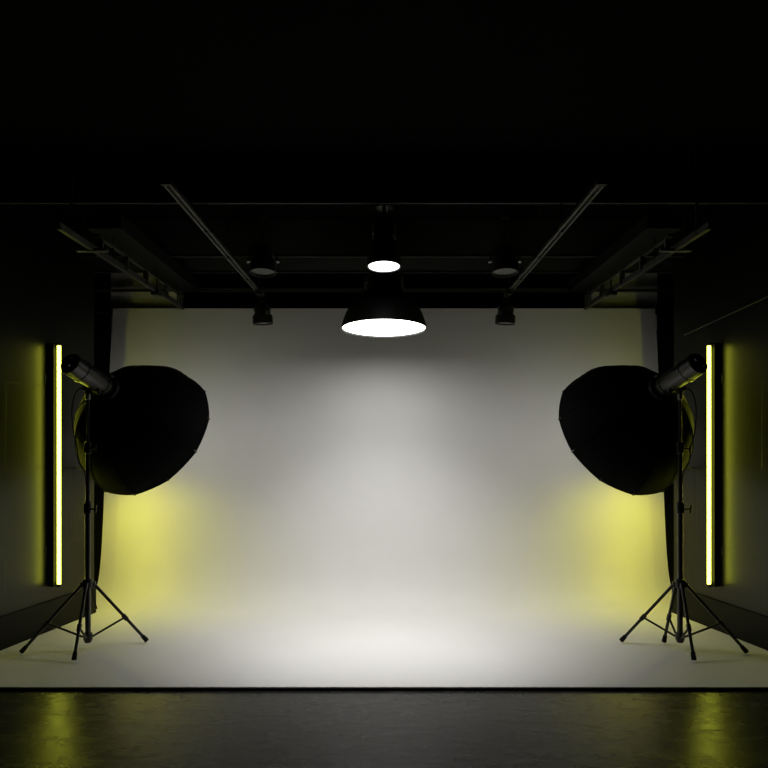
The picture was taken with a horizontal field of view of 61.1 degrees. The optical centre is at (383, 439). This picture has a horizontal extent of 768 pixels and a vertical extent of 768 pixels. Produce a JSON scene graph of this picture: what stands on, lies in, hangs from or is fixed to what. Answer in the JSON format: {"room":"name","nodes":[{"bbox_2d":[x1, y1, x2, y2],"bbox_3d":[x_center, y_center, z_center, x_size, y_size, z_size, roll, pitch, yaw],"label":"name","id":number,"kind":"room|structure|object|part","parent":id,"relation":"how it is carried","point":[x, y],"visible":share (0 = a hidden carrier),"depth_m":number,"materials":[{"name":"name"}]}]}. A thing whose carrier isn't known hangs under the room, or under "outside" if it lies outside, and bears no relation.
{"room":"studio","nodes":[
{"label":"studio","id":0,"kind":"room"},
{"bbox_2d":[0,204,93,616],"bbox_3d":[-2.969,-0.160,3.346,0.120,3.280,4.369,0,0,12],"label":"wall","id":1,"kind":"structure","parent":0,"point":[47,286],"depth_m":4.83,"materials":[{"name":"black paint"}]},
{"bbox_2d":[0,587,95,650],"bbox_3d":[-2.900,1.336,3.331,0.022,0.228,4.370,0,0,12],"label":"baseboard","id":2,"kind":"structure","parent":1,"relation":"attached to","point":[19,626],"depth_m":4.81,"materials":[{"name":"black"}]},
{"bbox_2d":[45,343,61,586],"bbox_3d":[-2.507,0.189,4.954,0.111,1.850,0.099,0,0,0],"label":"tube light","id":3,"kind":"object","parent":1,"relation":"attached to","point":[53,378],"visible":1,"depth_m":4.93,"materials":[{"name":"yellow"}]},
{"bbox_2d":[0,155,767,203],"bbox_3d":[0.000,-1.651,4.118,5.800,0.299,0.036,0,0,0],"label":"ceiling beam","id":4,"kind":"structure","parent":1,"relation":"attached to","point":[24,179],"depth_m":4.10,"materials":[{"name":"grey paint"}]},
{"bbox_2d":[82,220,685,256],"bbox_3d":[0.000,-1.653,5.338,5.800,0.294,0.036,0,0,0],"label":"beam","id":5,"kind":"structure","parent":1,"relation":"attached to","point":[177,238],"depth_m":5.32,"materials":[{"name":"black metal"}]},
{"bbox_2d":[95,273,111,583],"bbox_3d":[-2.670,-0.160,6.220,0.140,3.280,0.120,0,0,0],"label":"trim","id":6,"kind":"structure","parent":0,"point":[103,331],"depth_m":6.16,"materials":[{"name":"black"}]},
{"bbox_2d":[0,0,767,219],"bbox_3d":[0.000,-1.850,3.800,8.400,0.100,6.400,0,0,0],"label":"ceiling","id":7,"kind":"structure","parent":0,"point":[107,77],"depth_m":3.29,"materials":[{"name":"black paint"}]},
{"bbox_2d":[57,140,183,309],"bbox_3d":[-1.875,-1.498,4.905,0.200,0.625,2.310,0,0,0],"label":"rail","id":8,"kind":"object","parent":7,"relation":"hanging from","point":[99,250],"visible":1,"depth_m":4.50,"materials":[{"name":"grey metal"}]},
{"bbox_3d":[-1.875,-1.518,3.900,0.013,0.585,0.013,0,0,22],"label":"hanger rod","id":9,"kind":"part","parent":8,"relation":"part of","materials":[{"name":"black metal"}]},
{"bbox_3d":[-1.875,-1.220,4.180,0.200,0.018,0.040,0,0,0],"label":"cross arm","id":10,"kind":"part","parent":8,"relation":"part of","materials":[{"name":"grey metal"}]},
{"bbox_3d":[-1.875,-1.314,4.500,0.013,0.178,0.013,0,0,-22],"label":"hanger rod","id":11,"kind":"part","parent":8,"relation":"part of","materials":[{"name":"black metal"}]},
{"bbox_2d":[87,214,199,291],"bbox_3d":[-1.853,-1.448,5.225,0.225,0.095,1.850,0,0,0],"label":"air duct","id":12,"kind":"object","parent":7,"relation":"hanging from","point":[127,236],"visible":0.93,"depth_m":4.80,"materials":[{"name":"black metal"}]},
{"bbox_2d":[111,273,181,329],"bbox_3d":[-2.265,-1.425,6.242,0.670,0.750,0.115,0,0,0],"label":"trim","id":13,"kind":"structure","parent":7,"relation":"attached to","point":[118,280],"depth_m":6.19,"materials":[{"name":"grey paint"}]},
{"bbox_2d":[160,176,264,296],"bbox_3d":[-1.125,-1.563,4.665,0.052,0.494,2.638,0,0,0],"label":"track","id":14,"kind":"object","parent":7,"relation":"hanging from","point":[167,182],"visible":0.73,"depth_m":4.12,"materials":[{"name":"grey metal"}]},
{"bbox_3d":[-1.125,-1.580,4.130,0.011,0.460,0.011,0,0,-22],"label":"hanger rod","id":15,"kind":"part","parent":14,"relation":"part of","materials":[{"name":"black metal"}]},
{"bbox_3d":[-1.125,-1.580,4.720,0.011,0.460,0.011,0,0,-22],"label":"hanger rod","id":16,"kind":"part","parent":14,"relation":"part of","materials":[{"name":"black metal"}]},
{"bbox_2d":[252,288,272,324],"bbox_3d":[-1.066,-1.172,5.717,0.179,0.314,0.193,0,0,0],"label":"spotlight","id":17,"kind":"object","parent":14,"relation":"attached to","point":[262,316],"visible":1,"depth_m":5.66,"materials":[{"name":"black metal"}]},
{"bbox_2d":[254,306,270,312],"bbox_3d":[-1.071,-1.146,5.715,0.144,0.049,0.143,0,0,0],"label":"sink","id":18,"kind":"object","parent":17,"relation":"in","point":[257,309],"depth_m":5.65,"materials":[{"name":"black metal"}]},
{"bbox_2d":[247,212,279,277],"bbox_3d":[-0.964,-1.561,5.166,0.222,0.492,0.215,0,0,40],"label":"spotlight","id":19,"kind":"object","parent":7,"relation":"hanging from","point":[263,264],"visible":1,"depth_m":5.13,"materials":[{"name":"black metal"}]},
{"bbox_3d":[-0.961,-1.676,5.165,0.018,0.253,0.027,0,0,0],"label":"stem","id":20,"kind":"part","parent":19,"relation":"part of","materials":[{"name":"black metal"}]},
{"bbox_2d":[94,257,673,272],"bbox_3d":[0.000,-1.652,5.838,5.800,0.296,0.036,0,0,0],"label":"beam","id":21,"kind":"structure","parent":7,"relation":"attached to","point":[191,264],"depth_m":5.82,"materials":[{"name":"black metal"}]},
{"bbox_2d":[94,289,673,291],"bbox_3d":[0.000,-1.414,6.138,5.800,0.022,0.036,0,0,0],"label":"beam","id":22,"kind":"structure","parent":7,"relation":"attached to","point":[95,290],"depth_m":6.12,"materials":[{"name":"black metal"}]},
{"bbox_2d":[341,204,426,337],"bbox_3d":[0.000,-1.320,5.000,0.656,0.965,0.656,0,0,0],"label":"pendant lamp","id":23,"kind":"object","parent":7,"relation":"hanging from","point":[383,310],"visible":0.93,"depth_m":4.85,"materials":[{"name":"black metal"}]},
{"bbox_3d":[0.000,-0.992,5.000,0.656,0.308,0.656,0,0,0],"label":"lamp shade","id":24,"kind":"part","parent":23,"relation":"part of","materials":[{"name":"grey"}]},
{"bbox_2d":[364,273,403,288],"bbox_3d":[0.000,-1.213,5.018,0.302,0.085,0.305,0,0,0],"label":"sink","id":25,"kind":"object","parent":23,"relation":"in","point":[372,280],"depth_m":4.89,"materials":[{"name":"black metal"}]},
{"bbox_2d":[343,319,424,335],"bbox_3d":[0.000,-0.870,5.001,0.636,0.040,0.635,0,0,0],"label":"diffuser","id":26,"kind":"object","parent":23,"relation":"attached to","point":[358,327],"depth_m":4.98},
{"bbox_2d":[367,204,400,272],"bbox_3d":[0.000,-1.462,4.253,0.224,0.682,0.228,0,0,0],"label":"spotlight","id":27,"kind":"object","parent":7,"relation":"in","point":[383,254],"visible":0.9,"depth_m":4.20,"materials":[{"name":"black metal"}]},
{"bbox_3d":[0.000,-1.611,4.263,0.022,0.384,0.048,0,0,0],"label":"stem","id":28,"kind":"part","parent":27,"relation":"part of","materials":[{"name":"black metal"}]},
{"bbox_2d":[372,220,395,239],"bbox_3d":[0.000,-1.367,4.271,0.164,0.100,0.170,0,0,0],"label":"sink","id":29,"kind":"object","parent":27,"relation":"in","point":[381,229],"depth_m":4.21,"materials":[{"name":"black metal"}]},
{"bbox_2d":[488,212,520,277],"bbox_3d":[0.958,-1.561,5.166,0.222,0.492,0.215,0,0,40],"label":"spotlight","id":30,"kind":"object","parent":7,"relation":"hanging from","point":[504,264],"visible":1,"depth_m":5.13,"materials":[{"name":"black metal"}]},
{"bbox_3d":[0.961,-1.676,5.165,0.018,0.253,0.027,0,0,0],"label":"stem","id":31,"kind":"part","parent":30,"relation":"part of","materials":[{"name":"black metal"}]},
{"bbox_2d":[494,248,515,259],"bbox_3d":[0.961,-1.472,5.175,0.170,0.064,0.174,0,0,0],"label":"sink","id":32,"kind":"object","parent":30,"relation":"in","point":[500,253],"depth_m":5.10,"materials":[{"name":"black metal"}]},
{"bbox_2d":[503,176,607,296],"bbox_3d":[1.125,-1.563,4.665,0.052,0.494,2.638,0,0,0],"label":"track","id":33,"kind":"object","parent":7,"relation":"hanging from","point":[600,182],"visible":0.76,"depth_m":4.12,"materials":[{"name":"grey metal"}]},
{"bbox_2d":[495,288,515,324],"bbox_3d":[1.066,-1.172,5.717,0.179,0.314,0.193,0,0,0],"label":"spotlight","id":34,"kind":"object","parent":33,"relation":"attached to","point":[505,316],"visible":1,"depth_m":5.66,"materials":[{"name":"black metal"}]},
{"bbox_2d":[497,306,513,312],"bbox_3d":[1.071,-1.146,5.715,0.144,0.049,0.143,0,0,0],"label":"sink","id":35,"kind":"object","parent":34,"relation":"in","point":[501,309],"depth_m":5.65,"materials":[{"name":"black metal"}]},
{"bbox_3d":[1.125,-1.580,4.720,0.011,0.460,0.011,0,0,-22],"label":"hanger rod","id":36,"kind":"part","parent":33,"relation":"part of","materials":[{"name":"black metal"}]},
{"bbox_3d":[1.125,-1.580,4.130,0.011,0.460,0.011,0,0,22],"label":"hanger rod","id":37,"kind":"part","parent":33,"relation":"part of","materials":[{"name":"black metal"}]},
{"bbox_2d":[586,273,656,329],"bbox_3d":[2.265,-1.425,6.242,0.670,0.750,0.115,0,0,0],"label":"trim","id":38,"kind":"structure","parent":7,"relation":"attached to","point":[645,280],"depth_m":6.19,"materials":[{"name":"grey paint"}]},
{"bbox_2d":[568,214,680,291],"bbox_3d":[1.853,-1.448,5.225,0.225,0.095,1.850,0,0,0],"label":"air duct","id":39,"kind":"object","parent":7,"relation":"hanging from","point":[640,236],"visible":0.93,"depth_m":4.80,"materials":[{"name":"black metal"}]},
{"bbox_2d":[584,140,710,309],"bbox_3d":[1.875,-1.498,4.905,0.200,0.625,2.310,0,0,0],"label":"rail","id":40,"kind":"object","parent":7,"relation":"hanging from","point":[668,250],"visible":1,"depth_m":4.50,"materials":[{"name":"grey metal"}]},
{"bbox_3d":[1.875,-1.314,4.500,0.013,0.178,0.013,0,0,22],"label":"hanger rod","id":41,"kind":"part","parent":40,"relation":"part of","materials":[{"name":"black metal"}]},
{"bbox_3d":[1.875,-1.220,4.180,0.200,0.018,0.040,0,0,0],"label":"cross arm","id":42,"kind":"part","parent":40,"relation":"part of","materials":[{"name":"grey metal"}]},
{"bbox_3d":[1.875,-1.518,3.900,0.013,0.585,0.013,0,0,-22],"label":"hanger rod","id":43,"kind":"part","parent":40,"relation":"part of","materials":[{"name":"black metal"}]},
{"bbox_2d":[0,691,767,767],"bbox_3d":[0.000,1.533,3.800,8.400,0.134,6.400,0,0,0],"label":"floor","id":44,"kind":"structure","parent":0,"point":[39,729],"depth_m":3.29,"materials":[{"name":"concrete"}]},
{"bbox_2d":[0,308,767,690],"bbox_3d":[0.000,0.116,4.979,6.000,2.701,2.359,0,0,0],"label":"cyclorama","id":45,"kind":"object","parent":44,"relation":"on","point":[349,512],"visible":0.91,"depth_m":5.87,"materials":[{"name":"white paint"}]},
{"bbox_2d":[19,394,148,659],"bbox_3d":[-2.029,0.554,4.384,0.823,1.779,0.316,0,0,-18],"label":"stand","id":46,"kind":"object","parent":45,"relation":"on","point":[87,583],"visible":1,"depth_m":4.47,"materials":[{"name":"black metal"}]},
{"bbox_3d":[-2.029,1.209,4.346,0.028,0.459,0.241,0,0,-6],"label":"leg","id":47,"kind":"part","parent":46,"relation":"part of","materials":[{"name":"black metal"}]},
{"bbox_2d":[60,353,119,400],"bbox_3d":[-2.011,-0.420,4.440,0.184,0.303,0.440,0,0,21],"label":"light","id":48,"kind":"object","parent":46,"relation":"attached to","point":[105,388],"visible":1,"depth_m":4.38,"materials":[{"name":"black plastic"}]},
{"bbox_3d":[-2.062,-0.507,4.254,0.121,0.111,0.052,0,0,18],"label":"control panel","id":49,"kind":"part","parent":48,"relation":"part of","materials":[{"name":"black plastic"}]},
{"bbox_2d":[71,387,97,608],"bbox_3d":[-2.055,0.410,4.475,0.071,1.542,0.172,0,0,32],"label":"power cable","id":50,"kind":"object","parent":48,"relation":"hanging from","point":[82,387],"visible":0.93,"depth_m":4.44,"materials":[{"name":"black rubber"}]},
{"bbox_2d":[93,366,107,380],"bbox_3d":[-1.945,-0.457,4.446,0.037,0.099,0.148,0,0,18],"label":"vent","id":51,"kind":"object","parent":48,"relation":"attached to","point":[98,375],"depth_m":4.42,"materials":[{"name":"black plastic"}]},
{"bbox_2d":[74,365,209,495],"bbox_3d":[-1.846,-0.087,4.944,1.059,0.992,0.845,0,0,0],"label":"softbox","id":52,"kind":"object","parent":48,"relation":"attached to","point":[157,419],"visible":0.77,"depth_m":4.65,"materials":[{"name":"black fabric"}]},
{"bbox_3d":[0.000,-1.210,6.135,5.400,0.048,0.048,0,0,0],"label":"hanging rail","id":53,"kind":"part","parent":45,"relation":"part of","materials":[{"name":"black metal"}]},
{"bbox_2d":[619,394,748,659],"bbox_3d":[2.024,0.554,4.419,0.816,1.779,0.362,0,0,26],"label":"stand","id":54,"kind":"object","parent":45,"relation":"on","point":[679,582],"visible":1,"depth_m":4.47,"materials":[{"name":"black metal"}]},
{"bbox_3d":[2.012,1.208,4.569,0.028,0.457,0.131,0,0,-20],"label":"leg","id":55,"kind":"part","parent":54,"relation":"part of","materials":[{"name":"black metal"}]},
{"bbox_2d":[648,353,707,400],"bbox_3d":[1.996,-0.420,4.435,0.184,0.303,0.440,0,0,-15],"label":"light","id":56,"kind":"object","parent":54,"relation":"attached to","point":[662,388],"visible":1,"depth_m":4.38,"materials":[{"name":"black plastic"}]},
{"bbox_2d":[558,365,693,495],"bbox_3d":[1.846,-0.087,4.944,1.059,0.992,0.845,0,0,0],"label":"softbox","id":57,"kind":"object","parent":56,"relation":"attached to","point":[610,419],"visible":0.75,"depth_m":4.64,"materials":[{"name":"black fabric"}]},
{"bbox_2d":[660,366,674,380],"bbox_3d":[1.945,-0.457,4.446,0.037,0.099,0.148,0,0,-18],"label":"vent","id":58,"kind":"object","parent":56,"relation":"attached to","point":[669,375],"depth_m":4.42,"materials":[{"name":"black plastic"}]},
{"bbox_2d":[670,387,696,608],"bbox_3d":[2.055,0.410,4.474,0.075,1.542,0.174,0,0,-36],"label":"power cable","id":59,"kind":"object","parent":56,"relation":"hanging from","point":[685,387],"visible":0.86,"depth_m":4.43,"materials":[{"name":"black rubber"}]},
{"bbox_3d":[2.062,-0.507,4.254,0.121,0.111,0.052,0,0,-18],"label":"control panel","id":60,"kind":"part","parent":56,"relation":"part of","materials":[{"name":"black plastic"}]},
{"bbox_3d":[2.029,1.209,4.346,0.028,0.459,0.241,0,0,6],"label":"leg","id":61,"kind":"part","parent":54,"relation":"part of","materials":[{"name":"black metal"}]},
{"bbox_3d":[2.090,0.473,4.469,0.054,0.057,0.018,0,0,14],"label":"knob","id":62,"kind":"part","parent":54,"relation":"part of","materials":[{"name":"black plastic"}]},
{"bbox_2d":[94,273,673,580],"bbox_3d":[0.000,-0.160,6.660,6.100,3.280,0.120,0,0,0],"label":"wall","id":63,"kind":"structure","parent":0,"point":[94,273],"depth_m":6.60,"materials":[{"name":"grey paint"}]},
{"bbox_2d":[182,273,585,307],"bbox_3d":[0.000,-1.450,6.240,3.880,0.700,0.080,0,0,0],"label":"beam","id":64,"kind":"structure","parent":0,"point":[207,280],"depth_m":6.20,"materials":[{"name":"black metal"}]},
{"bbox_2d":[656,273,672,583],"bbox_3d":[2.670,-0.160,6.220,0.140,3.280,0.120,0,0,0],"label":"curtain","id":65,"kind":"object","parent":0,"point":[664,331],"depth_m":6.16,"materials":[{"name":"black"}]},
{"bbox_2d":[674,204,767,616],"bbox_3d":[2.969,-0.160,3.346,0.120,3.280,4.369,0,0,-12],"label":"wall","id":66,"kind":"structure","parent":0,"point":[725,272],"depth_m":4.83,"materials":[{"name":"black paint"}]},
{"bbox_2d":[706,343,722,586],"bbox_3d":[2.507,0.189,4.954,0.111,1.850,0.099,0,0,0],"label":"tube light","id":67,"kind":"object","parent":66,"relation":"attached to","point":[714,378],"visible":1,"depth_m":4.93,"materials":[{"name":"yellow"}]},
{"bbox_2d":[672,588,767,650],"bbox_3d":[2.900,1.336,3.331,0.022,0.228,4.370,0,0,-12],"label":"baseboard","id":68,"kind":"structure","parent":66,"relation":"attached to","point":[748,626],"depth_m":4.81,"materials":[{"name":"black"}]},
{"bbox_2d":[684,296,767,335],"bbox_3d":[2.587,-0.948,4.765,0.010,0.185,1.159,0,0,-12],"label":"conduit","id":69,"kind":"object","parent":66,"relation":"attached to","point":[766,296],"visible":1,"depth_m":4.85,"materials":[{"name":"grey metal"}]}
]}

